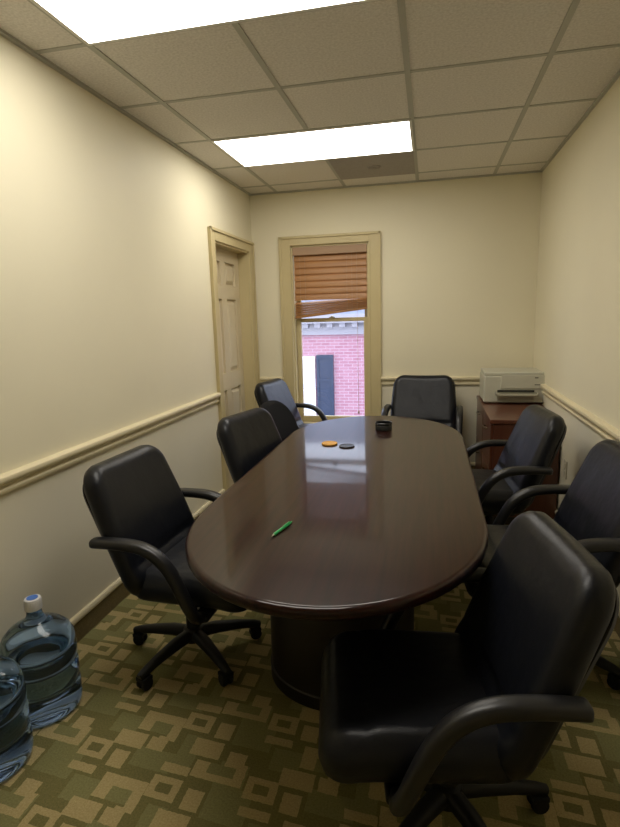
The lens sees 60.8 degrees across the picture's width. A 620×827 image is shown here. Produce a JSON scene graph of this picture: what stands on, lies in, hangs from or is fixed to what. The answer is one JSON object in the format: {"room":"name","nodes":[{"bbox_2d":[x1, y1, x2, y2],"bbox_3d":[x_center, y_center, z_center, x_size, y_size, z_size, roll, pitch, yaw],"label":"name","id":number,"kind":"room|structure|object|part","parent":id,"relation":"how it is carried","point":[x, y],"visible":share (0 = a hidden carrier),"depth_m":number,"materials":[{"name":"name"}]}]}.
{"room":"conference room","nodes":[
{"label":"conference room","id":0,"kind":"room"},
{"bbox_2d":[0,35,251,641],"bbox_3d":[-1.204,-0.202,2.333,0.200,2.545,5.950,1,11,13],"label":"wall","id":1,"kind":"structure","parent":0,"point":[106,316],"depth_m":2.49,"materials":[{"name":"paint"}]},
{"bbox_2d":[0,392,220,495],"bbox_3d":[-1.210,0.311,1.800,0.033,0.075,4.736,1,11,13],"label":"trim","id":2,"kind":"structure","parent":1,"relation":"attached to","point":[11,480],"depth_m":2.53,"materials":[{"name":"paint"}]},
{"bbox_2d":[70,489,224,642],"bbox_3d":[-1.195,1.098,1.948,0.018,0.129,4.736,1,11,13],"label":"baseboard","id":3,"kind":"structure","parent":1,"relation":"attached to","point":[85,620],"depth_m":2.63,"materials":[{"name":"wood"}]},
{"bbox_2d":[207,226,259,490],"bbox_3d":[-0.695,-0.412,4.532,0.230,2.126,1.000,1,11,13],"label":"door","id":4,"kind":"structure","parent":1,"relation":"in","point":[231,257],"depth_m":4.62,"materials":[{"name":"paint"}]},
{"bbox_2d":[0,0,619,195],"bbox_3d":[0.031,-1.441,1.712,2.849,0.072,6.150,1,11,13],"label":"ceiling","id":5,"kind":"structure","parent":0,"point":[487,88],"depth_m":2.44,"materials":[{"name":"tile"}]},
{"bbox_2d":[30,0,378,45],"bbox_3d":[-0.349,-1.393,1.666,1.219,0.006,0.610,1,11,13],"label":"recessed light","id":6,"kind":"object","parent":5,"relation":"in","point":[93,22],"visible":1,"depth_m":1.89,"materials":[{"name":"white plastic"}]},
{"bbox_2d":[211,119,414,166],"bbox_3d":[0.047,-1.730,3.419,1.219,0.006,0.610,1,11,13],"label":"recessed light","id":7,"kind":"object","parent":5,"relation":"in","point":[389,137],"visible":1,"depth_m":3.37,"materials":[{"name":"white plastic"}]},
{"bbox_2d":[328,151,414,179],"bbox_3d":[0.477,-1.833,3.938,0.590,0.011,0.590,1,11,13],"label":"ceiling vent","id":8,"kind":"object","parent":5,"relation":"in","point":[402,163],"visible":1,"depth_m":3.90,"materials":[{"name":"grey metal"}]},
{"bbox_2d":[0,583,619,826],"bbox_3d":[0.103,1.113,2.187,2.849,0.060,6.150,1,11,13],"label":"floor","id":9,"kind":"structure","parent":0,"point":[189,749],"depth_m":1.81,"materials":[{"name":"carpet"}]},
{"bbox_2d":[0,655,32,782],"bbox_3d":[-1.093,0.962,1.760,0.264,0.458,0.264,-7,12,-27],"label":"water bottle","id":10,"kind":"object","parent":9,"relation":"on","point":[16,733],"visible":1,"depth_m":1.74,"materials":[{"name":"blue plastic"}]},
{"bbox_2d":[0,594,81,727],"bbox_3d":[-1.032,0.913,2.019,0.264,0.458,0.264,1,11,13],"label":"water bottle","id":11,"kind":"object","parent":9,"relation":"on","point":[43,644],"visible":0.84,"depth_m":1.94,"materials":[{"name":"blue plastic"}]},
{"bbox_2d":[82,445,261,690],"bbox_3d":[-0.520,0.625,2.284,0.716,0.898,0.654,1,11,16],"label":"chair","id":12,"kind":"object","parent":9,"relation":"on","point":[139,510],"visible":0.81,"depth_m":2.15,"materials":[{"name":"black leather"}]},
{"bbox_3d":[-0.719,0.442,2.305,0.285,0.536,0.550,1,11,16],"label":"backrest","id":13,"kind":"part","parent":12,"relation":"part of","materials":[{"name":"black leather"}]},
{"bbox_3d":[-0.618,0.643,2.030,0.432,0.349,0.113,1,11,16],"label":"armrest","id":14,"kind":"part","parent":12,"relation":"part of","materials":[{"name":"black plastic"}]},
{"bbox_3d":[-0.673,0.976,2.396,0.285,0.070,0.057,1,11,16],"label":"leg","id":15,"kind":"part","parent":12,"relation":"part of","materials":[{"name":"black plastic"}]},
{"bbox_3d":[-0.606,1.007,2.219,0.057,0.070,0.285,5,13,33],"label":"leg","id":16,"kind":"part","parent":12,"relation":"part of","materials":[{"name":"black plastic"}]},
{"bbox_3d":[-0.427,0.650,2.263,0.524,0.144,0.516,1,11,16],"label":"seat","id":17,"kind":"part","parent":12,"relation":"part of","materials":[{"name":"black leather"}]},
{"bbox_3d":[-0.474,0.544,2.542,0.432,0.349,0.113,1,11,16],"label":"armrest","id":18,"kind":"part","parent":12,"relation":"part of","materials":[{"name":"black plastic"}]},
{"bbox_3d":[-0.415,1.000,2.227,0.057,0.070,0.285,-10,13,-37],"label":"leg","id":19,"kind":"part","parent":12,"relation":"part of","materials":[{"name":"black plastic"}]},
{"bbox_3d":[-0.364,0.965,2.407,0.285,0.070,0.057,-5,11,-20],"label":"leg","id":20,"kind":"part","parent":12,"relation":"part of","materials":[{"name":"black plastic"}]},
{"bbox_2d":[216,408,281,482],"bbox_3d":[-0.126,0.454,3.114,0.716,0.908,0.587,4,12,26],"label":"chair","id":21,"kind":"object","parent":9,"relation":"on","point":[244,438],"visible":0.16,"depth_m":3.04,"materials":[{"name":"black leather"}]},
{"bbox_2d":[260,400,298,440],"bbox_3d":[0.020,0.358,3.673,0.676,0.885,0.563,2,11,20],"label":"chair","id":22,"kind":"object","parent":9,"relation":"on","point":[284,420],"visible":0.13,"depth_m":3.69,"materials":[{"name":"black leather"}]},
{"bbox_2d":[254,378,326,427],"bbox_3d":[-0.071,0.176,4.577,0.716,0.918,0.654,3,11,21],"label":"chair","id":23,"kind":"object","parent":9,"relation":"on","point":[277,389],"visible":0.2,"depth_m":4.67,"materials":[{"name":"black leather"}]},
{"bbox_3d":[-0.263,-0.020,4.615,0.285,0.536,0.550,3,11,21],"label":"backrest","id":24,"kind":"part","parent":23,"relation":"part of","materials":[{"name":"black leather"}]},
{"bbox_3d":[0.019,0.193,4.544,0.524,0.144,0.516,3,11,21],"label":"seat","id":25,"kind":"part","parent":23,"relation":"part of","materials":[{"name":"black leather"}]},
{"bbox_3d":[0.003,0.086,4.826,0.432,0.349,0.113,3,11,21],"label":"armrest","id":26,"kind":"part","parent":23,"relation":"part of","materials":[{"name":"black plastic"}]},
{"bbox_2d":[185,416,488,710],"bbox_3d":[0.255,0.616,2.646,1.052,0.740,2.600,1,11,13],"label":"conference table","id":27,"kind":"object","parent":9,"relation":"on","point":[394,521],"visible":0.94,"depth_m":1.92,"materials":[{"name":"brown wood"}]},
{"bbox_2d":[271,521,291,536],"bbox_3d":[-0.097,0.396,1.820,0.011,0.013,0.140,4,12,27],"label":"pen","id":28,"kind":"object","parent":27,"relation":"on","point":[287,524],"visible":1,"depth_m":1.81,"materials":[{"name":"green plastic"}]},
{"bbox_2d":[322,441,336,445],"bbox_3d":[0.112,0.171,3.015,0.090,0.009,0.090,1,11,13],"label":"coaster","id":29,"kind":"object","parent":27,"relation":"on","point":[325,443],"visible":1,"depth_m":3.00,"materials":[{"name":"orange"}]},
{"bbox_2d":[339,444,354,447],"bbox_3d":[0.205,0.181,2.949,0.086,0.007,0.086,1,11,13],"label":"coaster","id":30,"kind":"object","parent":27,"relation":"on","point":[341,445],"visible":1,"depth_m":2.94,"materials":[{"name":"black"}]},
{"bbox_2d":[375,420,391,430],"bbox_3d":[0.466,0.077,3.350,0.108,0.050,0.108,1,11,13],"label":"holder","id":31,"kind":"object","parent":27,"relation":"on","point":[382,425],"visible":1,"depth_m":3.31,"materials":[{"name":"black plastic"}]},
{"bbox_2d":[375,424,391,430],"bbox_3d":[0.467,0.086,3.352,0.104,0.033,0.104,1,11,13],"label":"coaster","id":32,"kind":"object","parent":31,"relation":"on","point":[379,427],"depth_m":3.31,"materials":[{"name":"black"}]},
{"bbox_2d":[381,375,462,434],"bbox_3d":[0.917,0.181,4.357,0.654,0.933,0.716,1,11,16],"label":"chair","id":33,"kind":"object","parent":9,"relation":"on","point":[427,397],"visible":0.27,"depth_m":4.47,"materials":[{"name":"black leather"}]},
{"bbox_3d":[0.662,0.123,4.445,0.113,0.349,0.432,1,11,16],"label":"armrest","id":34,"kind":"part","parent":33,"relation":"part of","materials":[{"name":"black plastic"}]},
{"bbox_3d":[1.183,0.135,4.301,0.113,0.349,0.432,1,11,16],"label":"armrest","id":35,"kind":"part","parent":33,"relation":"part of","materials":[{"name":"black plastic"}]},
{"bbox_2d":[318,511,618,826],"bbox_3d":[0.384,0.759,1.479,0.716,0.878,0.654,-1,11,3],"label":"chair","id":36,"kind":"object","parent":9,"relation":"on","point":[472,711],"visible":0.97,"depth_m":1.31,"materials":[{"name":"black leather"}]},
{"bbox_3d":[0.289,0.794,1.490,0.524,0.144,0.516,-1,11,3],"label":"seat","id":37,"kind":"part","parent":36,"relation":"part of","materials":[{"name":"black leather"}]},
{"bbox_3d":[0.276,1.127,1.440,0.285,0.070,0.057,-10,14,-39],"label":"leg","id":38,"kind":"part","parent":36,"relation":"part of","materials":[{"name":"black plastic"}]},
{"bbox_3d":[0.261,1.093,1.627,0.285,0.070,0.057,5,12,31],"label":"leg","id":39,"kind":"part","parent":36,"relation":"part of","materials":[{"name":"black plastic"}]},
{"bbox_3d":[0.421,0.688,1.740,0.432,0.349,0.113,-1,11,3],"label":"armrest","id":40,"kind":"part","parent":36,"relation":"part of","materials":[{"name":"black plastic"}]},
{"bbox_3d":[0.462,1.130,1.395,0.057,0.070,0.285,-6,11,-22],"label":"leg","id":41,"kind":"part","parent":36,"relation":"part of","materials":[{"name":"black plastic"}]},
{"bbox_3d":[0.398,0.787,1.209,0.432,0.349,0.113,-1,11,3],"label":"armrest","id":42,"kind":"part","parent":36,"relation":"part of","materials":[{"name":"black plastic"}]},
{"bbox_3d":[0.562,1.097,1.555,0.285,0.070,0.057,-2,11,-4],"label":"leg","id":43,"kind":"part","parent":36,"relation":"part of","materials":[{"name":"black plastic"}]},
{"bbox_3d":[0.580,0.586,1.438,0.285,0.536,0.550,-1,11,3],"label":"backrest","id":44,"kind":"part","parent":36,"relation":"part of","materials":[{"name":"black leather"}]},
{"bbox_2d":[467,405,566,524],"bbox_3d":[1.043,0.428,3.078,0.716,0.908,0.654,-1,11,6],"label":"chair","id":45,"kind":"object","parent":9,"relation":"on","point":[526,458],"visible":0.42,"depth_m":2.85,"materials":[{"name":"black leather"}]},
{"bbox_3d":[1.094,0.343,3.333,0.432,0.349,0.113,-1,11,6],"label":"armrest","id":46,"kind":"part","parent":45,"relation":"part of","materials":[{"name":"black plastic"}]},
{"bbox_3d":[0.948,0.447,3.091,0.524,0.144,0.516,-1,11,6],"label":"seat","id":47,"kind":"part","parent":45,"relation":"part of","materials":[{"name":"black leather"}]},
{"bbox_3d":[1.042,0.442,2.804,0.432,0.349,0.113,-1,11,6],"label":"armrest","id":48,"kind":"part","parent":45,"relation":"part of","materials":[{"name":"black plastic"}]},
{"bbox_3d":[1.237,0.243,3.024,0.285,0.536,0.550,-1,11,6],"label":"backrest","id":49,"kind":"part","parent":45,"relation":"part of","materials":[{"name":"black leather"}]},
{"bbox_2d":[475,395,559,524],"bbox_3d":[1.541,0.311,4.080,0.464,0.745,1.082,1,11,13],"label":"base cabinet","id":50,"kind":"object","parent":9,"relation":"on","point":[495,420],"visible":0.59,"depth_m":3.61,"materials":[{"name":"laminate"}]},
{"bbox_3d":[1.413,0.400,4.414,0.020,0.315,0.518,1,11,13],"label":"drawer","id":51,"kind":"part","parent":50,"relation":"part of","materials":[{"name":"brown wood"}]},
{"bbox_3d":[1.404,0.083,4.355,0.020,0.317,0.518,1,11,13],"label":"drawer","id":52,"kind":"part","parent":50,"relation":"part of","materials":[{"name":"brown wood"}]},
{"bbox_3d":[1.297,0.499,3.896,0.020,0.315,0.518,1,11,13],"label":"drawer","id":53,"kind":"part","parent":50,"relation":"part of","materials":[{"name":"brown wood"}]},
{"bbox_3d":[1.288,0.182,3.837,0.020,0.317,0.518,1,11,13],"label":"drawer","id":54,"kind":"part","parent":50,"relation":"part of","materials":[{"name":"brown wood"}]},
{"bbox_2d":[479,368,544,402],"bbox_3d":[1.611,-0.224,4.236,0.444,0.245,0.455,1,11,13],"label":"printer","id":55,"kind":"object","parent":50,"relation":"on","point":[511,385],"visible":0.98,"depth_m":4.09,"materials":[{"name":"beige plastic"}]},
{"bbox_2d":[497,396,533,401],"bbox_3d":[1.592,-0.114,4.101,0.269,0.052,0.004,1,11,13],"label":"tray","id":56,"kind":"object","parent":55,"relation":"on","point":[499,398],"depth_m":4.10,"materials":[{"name":"beige plastic"}]},
{"bbox_2d":[495,392,538,395],"bbox_3d":[1.585,-0.149,4.059,0.304,0.024,0.076,1,11,13],"label":"tray","id":57,"kind":"object","parent":55,"relation":"on","point":[496,393],"depth_m":4.07,"materials":[{"name":"beige plastic"}]},
{"bbox_3d":[1.636,-0.242,4.065,0.317,0.102,0.010,1,11,13],"label":"panel","id":58,"kind":"part","parent":55,"relation":"part of","materials":[{"name":"beige plastic"}]},
{"bbox_2d":[464,439,619,689],"bbox_3d":[0.980,0.593,2.184,0.716,0.913,0.654,0,11,7],"label":"chair","id":59,"kind":"object","parent":9,"relation":"on","point":[589,509],"visible":0.32,"depth_m":2.14,"materials":[{"name":"black leather"}]},
{"bbox_3d":[0.885,0.610,2.198,0.524,0.144,0.516,0,11,7],"label":"seat","id":60,"kind":"part","parent":59,"relation":"part of","materials":[{"name":"black leather"}]},
{"bbox_3d":[1.035,0.505,2.438,0.432,0.349,0.113,0,11,7],"label":"armrest","id":61,"kind":"part","parent":59,"relation":"part of","materials":[{"name":"black plastic"}]},
{"bbox_3d":[1.173,0.406,2.126,0.285,0.536,0.550,0,11,7],"label":"backrest","id":62,"kind":"part","parent":59,"relation":"part of","materials":[{"name":"black leather"}]},
{"bbox_3d":[0.974,0.605,1.910,0.432,0.349,0.113,0,11,7],"label":"armrest","id":63,"kind":"part","parent":59,"relation":"part of","materials":[{"name":"black plastic"}]},
{"bbox_3d":[1.112,0.974,2.138,0.285,0.070,0.057,9,15,44],"label":"leg","id":64,"kind":"part","parent":59,"relation":"part of","materials":[{"name":"black plastic"}]},
{"bbox_2d":[250,172,541,461],"bbox_3d":[0.711,-0.715,4.801,2.449,2.545,0.200,1,11,13],"label":"wall","id":65,"kind":"structure","parent":0,"point":[459,257],"depth_m":4.53,"materials":[{"name":"paint"}]},
{"bbox_2d":[278,231,380,422],"bbox_3d":[0.211,-0.694,4.910,0.967,1.831,0.295,1,11,13],"label":"window","id":66,"kind":"structure","parent":65,"relation":"in","point":[292,353],"depth_m":4.79,"materials":[{"name":"beige paint"}]},
{"bbox_2d":[292,244,366,413],"bbox_3d":[0.194,-0.746,4.828,0.669,1.504,0.077,1,11,13],"label":"window blind","id":67,"kind":"object","parent":66,"relation":"attached to","point":[338,273],"visible":0.95,"depth_m":4.74,"materials":[{"name":"beige wood"}]},
{"bbox_3d":[-0.059,-1.172,4.812,0.047,0.587,0.061,1,11,13],"label":"ladder cord","id":68,"kind":"part","parent":67,"relation":"part of","materials":[{"name":"brown fabric"}]},
{"bbox_3d":[0.190,-0.914,4.808,0.660,0.087,0.048,1,11,13],"label":"rail","id":69,"kind":"part","parent":67,"relation":"part of","materials":[{"name":"brown wood"}]},
{"bbox_3d":[0.430,-0.722,4.747,0.016,1.474,0.015,1,11,13],"label":"pull cord","id":70,"kind":"part","parent":67,"relation":"part of","materials":[{"name":"fabric"}]},
{"bbox_3d":[0.204,-1.180,4.855,0.667,0.663,0.035,1,11,13],"label":"sash","id":71,"kind":"part","parent":66,"relation":"part of","materials":[{"name":"beige paint"}]},
{"bbox_3d":[0.217,-0.403,4.960,0.667,0.975,0.035,1,11,13],"label":"sash","id":72,"kind":"part","parent":66,"relation":"part of","materials":[{"name":"clear glass"}]},
{"bbox_2d":[260,376,479,384],"bbox_3d":[0.697,-0.294,4.764,2.449,0.075,0.033,1,11,13],"label":"trim","id":73,"kind":"structure","parent":65,"relation":"attached to","point":[459,380],"depth_m":4.63,"materials":[{"name":"paint"}]},
{"bbox_2d":[533,77,619,604],"bbox_3d":[1.381,-0.169,1.756,0.200,2.545,5.950,1,11,13],"label":"wall","id":74,"kind":"structure","parent":0,"point":[577,331],"depth_m":3.07,"materials":[{"name":"paint"}]},
{"bbox_2d":[563,459,567,478],"bbox_3d":[1.630,0.354,3.379,0.008,0.116,0.072,1,11,13],"label":"wall outlet","id":75,"kind":"object","parent":74,"relation":"attached to","point":[565,461],"visible":1,"depth_m":3.36,"materials":[{"name":"beige plastic"}]},
{"bbox_2d":[540,384,619,441],"bbox_3d":[1.257,0.248,1.760,0.033,0.075,5.750,1,11,13],"label":"trim","id":76,"kind":"structure","parent":74,"relation":"attached to","point":[595,423],"depth_m":2.94,"materials":[{"name":"paint"}]},
{"bbox_2d":[555,508,619,637],"bbox_3d":[1.287,1.035,1.905,0.018,0.129,5.750,1,11,13],"label":"baseboard","id":77,"kind":"structure","parent":74,"relation":"attached to","point":[617,626],"depth_m":2.39,"materials":[{"name":"wood"}]},
{"label":"outside","id":78,"kind":"structure","parent":0,"visible":0},
{"bbox_3d":[2.155,3.203,12.529,30.000,0.060,13.800,1,11,13],"label":"ground","id":79,"kind":"structure","parent":78,"visible":0},
{"bbox_2d":[302,299,364,415],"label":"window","id":80,"kind":"structure","parent":79,"relation":"on","point":[333,358],"depth_m":12.97,"materials":[{"name":"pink brick"}]},
{"bbox_3d":[-0.321,-0.341,13.281,0.790,2.010,0.008,1,11,13],"label":"pane","id":81,"kind":"part","parent":80,"relation":"part of","materials":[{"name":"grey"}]},
{"bbox_2d":[316,355,334,415],"bbox_3d":[0.392,-0.341,13.147,0.420,2.220,0.072,1,11,13],"label":"shutter","id":82,"kind":"object","parent":80,"relation":"hanging from","point":[325,364],"depth_m":13.05,"materials":[{"name":"blue paint"}]},
{"bbox_3d":[2.174,-2.108,12.307,18.400,0.480,0.460,1,11,13],"label":"cornice","id":83,"kind":"part","parent":80,"relation":"part of","materials":[{"name":"grey paint"}]}
]}

